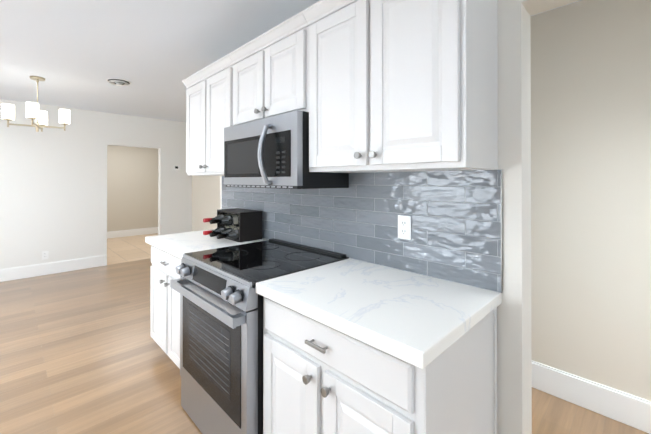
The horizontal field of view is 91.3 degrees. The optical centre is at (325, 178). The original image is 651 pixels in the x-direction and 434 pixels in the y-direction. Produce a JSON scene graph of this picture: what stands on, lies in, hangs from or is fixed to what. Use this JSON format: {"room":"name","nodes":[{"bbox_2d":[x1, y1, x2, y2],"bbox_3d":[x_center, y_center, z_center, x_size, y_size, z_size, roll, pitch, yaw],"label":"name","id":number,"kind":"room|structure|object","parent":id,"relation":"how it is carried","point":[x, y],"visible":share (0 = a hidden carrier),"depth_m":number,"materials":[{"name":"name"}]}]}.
{"room":"kitchen","nodes":[
{"label":"kitchen","id":0,"kind":"room"},
{"bbox_2d":[0,99,191,268],"bbox_3d":[-4.417,0.156,4.330,7.400,2.460,0.120,0,0,-45],"label":"wall","id":1,"kind":"structure","parent":0,"point":[53,191],"depth_m":4.81,"materials":[{"name":"white paint"}]},
{"bbox_2d":[42,251,48,259],"bbox_3d":[-4.050,1.104,4.598,0.072,0.116,0.008,0,0,-45],"label":"outlet","id":2,"kind":"object","parent":1,"relation":"attached to","point":[44,254],"visible":1,"depth_m":4.60,"materials":[{"name":"white plastic"}]},
{"bbox_2d":[0,255,106,281],"bbox_3d":[-4.780,1.297,3.869,6.243,0.172,0.016,0,0,-45],"label":"baseboard","id":3,"kind":"structure","parent":1,"relation":"attached to","point":[20,272],"depth_m":4.64,"materials":[{"name":"white paint"}]},
{"bbox_2d":[173,165,179,169],"bbox_3d":[-2.745,-0.203,5.883,0.124,0.090,0.026,0,0,-45],"label":"thermostat","id":4,"kind":"object","parent":1,"relation":"attached to","point":[175,167],"visible":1,"depth_m":5.87,"materials":[{"name":"white plastic"}]},
{"bbox_2d":[107,233,157,264],"bbox_3d":[-4.222,1.421,6.401,4.200,0.050,2.800,0,0,-45],"label":"floor","id":5,"kind":"structure","parent":0,"point":[127,249],"depth_m":6.29,"materials":[{"name":"beige wood"}]},
{"bbox_2d":[107,145,157,231],"bbox_3d":[-5.242,0.170,7.438,4.400,2.460,0.100,0,0,-45],"label":"wall","id":6,"kind":"structure","parent":0,"point":[132,187],"depth_m":7.83,"materials":[{"name":"beige paint"}]},
{"bbox_2d":[107,227,157,238],"bbox_3d":[-5.201,1.320,7.391,4.200,0.160,0.016,0,0,-45],"label":"baseboard","id":7,"kind":"structure","parent":6,"relation":"attached to","point":[131,232],"depth_m":7.82,"materials":[{"name":"white paint"}]},
{"bbox_2d":[0,0,580,121],"bbox_3d":[-2.300,-1.109,2.196,7.400,0.050,11.500,0,0,-45],"label":"ceiling","id":8,"kind":"structure","parent":0,"point":[75,54],"depth_m":2.58,"materials":[{"name":"white paint"}]},
{"bbox_2d":[1,76,69,131],"bbox_3d":[-3.071,-0.789,3.393,0.417,0.579,0.417,0,0,12],"label":"pendant chandelier","id":9,"kind":"object","parent":8,"relation":"hanging from","point":[33,111],"visible":1,"depth_m":3.33,"materials":[{"name":"white glass"}]},
{"bbox_2d":[106,78,130,85],"bbox_3d":[-2.286,-1.056,3.523,0.232,0.044,0.232,0,0,-45],"label":"ceiling vent","id":10,"kind":"object","parent":8,"relation":"in","point":[117,82],"visible":1,"depth_m":3.49,"materials":[{"name":"white paint"}]},
{"bbox_2d":[0,258,648,433],"bbox_3d":[-1.720,1.394,0.788,6.260,0.050,8.700,0,0,-45],"label":"floor","id":11,"kind":"structure","parent":0,"point":[82,351],"depth_m":2.32,"materials":[{"name":"brown wood"}]},
{"bbox_2d":[150,245,181,368],"bbox_3d":[-0.914,0.942,2.448,0.638,0.870,0.817,0,0,-45],"label":"base cabinet","id":12,"kind":"object","parent":11,"relation":"on","point":[164,315],"visible":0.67,"depth_m":2.27,"materials":[{"name":"white paint"}]},
{"bbox_2d":[145,229,267,258],"bbox_3d":[-0.915,0.484,2.466,0.639,0.045,0.842,0,0,-45],"label":"countertop","id":13,"kind":"structure","parent":12,"relation":"on","point":[179,245],"depth_m":2.31,"materials":[{"name":"white stone"}]},
{"bbox_2d":[203,208,261,241],"bbox_3d":[-0.728,0.354,2.450,0.327,0.215,0.360,0,0,-45],"label":"wine rack","id":14,"kind":"object","parent":13,"relation":"on","point":[239,225],"visible":1,"depth_m":2.39,"materials":[{"name":"black wood"}]},
{"bbox_2d":[170,238,348,433],"bbox_3d":[-0.391,0.907,1.854,0.725,0.934,0.760,0,0,-45],"label":"range","id":15,"kind":"object","parent":11,"relation":"on","point":[221,337],"visible":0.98,"depth_m":1.60,"materials":[{"name":"silver metal"}]},
{"bbox_2d":[263,296,496,433],"bbox_3d":[0.187,0.936,1.335,0.638,0.870,0.787,0,0,-45],"label":"base cabinet","id":16,"kind":"object","parent":11,"relation":"on","point":[319,378],"visible":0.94,"depth_m":1.09,"materials":[{"name":"white paint"}]},
{"bbox_2d":[256,258,500,368],"bbox_3d":[0.200,0.479,1.339,0.639,0.045,0.801,0,0,-45],"label":"countertop","id":17,"kind":"structure","parent":16,"relation":"on","point":[420,321],"depth_m":1.17,"materials":[{"name":"white stone"}]},
{"bbox_2d":[220,0,578,433],"bbox_3d":[0.958,0.140,1.129,0.140,2.460,5.410,0,0,-45],"label":"wall","id":18,"kind":"structure","parent":0,"point":[514,385],"depth_m":1.26,"materials":[{"name":"white paint"}]},
{"bbox_2d":[182,54,234,175],"bbox_3d":[-0.809,-0.434,2.551,0.373,0.807,0.807,0,0,-45],"label":"upper cabinet","id":19,"kind":"object","parent":18,"relation":"attached to","point":[209,104],"visible":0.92,"depth_m":2.41,"materials":[{"name":"white paint"}]},
{"bbox_2d":[228,11,308,124],"bbox_3d":[-0.257,-0.591,1.993,0.373,0.500,0.762,0,0,-45],"label":"upper cabinet","id":20,"kind":"object","parent":18,"relation":"attached to","point":[270,72],"visible":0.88,"depth_m":1.81,"materials":[{"name":"white paint"}]},
{"bbox_2d":[224,110,348,188],"bbox_3d":[-0.300,-0.143,1.949,0.470,0.391,0.760,0,0,-45],"label":"over-the-range microwave","id":21,"kind":"object","parent":20,"relation":"attached to","point":[271,152],"visible":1,"depth_m":1.71,"materials":[{"name":"silver metal"}]},
{"bbox_2d":[222,170,502,292],"bbox_3d":[-0.128,0.214,2.119,0.010,0.493,2.375,0,0,-45],"label":"tile backsplash","id":22,"kind":"structure","parent":18,"relation":"attached to","point":[456,226],"depth_m":1.59,"materials":[{"name":"grey tile"}]},
{"bbox_2d":[398,215,410,239],"bbox_3d":[0.391,0.242,1.582,0.008,0.116,0.072,0,0,-45],"label":"outlet","id":23,"kind":"object","parent":22,"relation":"attached to","point":[404,227],"visible":1,"depth_m":1.58,"materials":[{"name":"white plastic"}]},
{"bbox_2d":[302,0,497,172],"bbox_3d":[0.306,-0.440,1.424,0.373,0.807,0.836,0,0,-45],"label":"upper cabinet","id":24,"kind":"object","parent":18,"relation":"attached to","point":[403,85],"visible":1,"depth_m":1.24,"materials":[{"name":"white paint"}]},
{"bbox_2d":[192,0,650,400],"bbox_3d":[0.547,0.149,3.037,0.120,2.460,8.700,0,0,-45],"label":"wall","id":25,"kind":"structure","parent":0,"point":[591,190],"depth_m":1.90,"materials":[{"name":"beige paint"}]},
{"bbox_2d":[532,360,650,433],"bbox_3d":[0.499,1.293,2.984,0.016,0.172,8.699,0,0,-45],"label":"baseboard","id":26,"kind":"structure","parent":25,"relation":"attached to","point":[621,406],"depth_m":1.88,"materials":[{"name":"white paint"}]}
]}

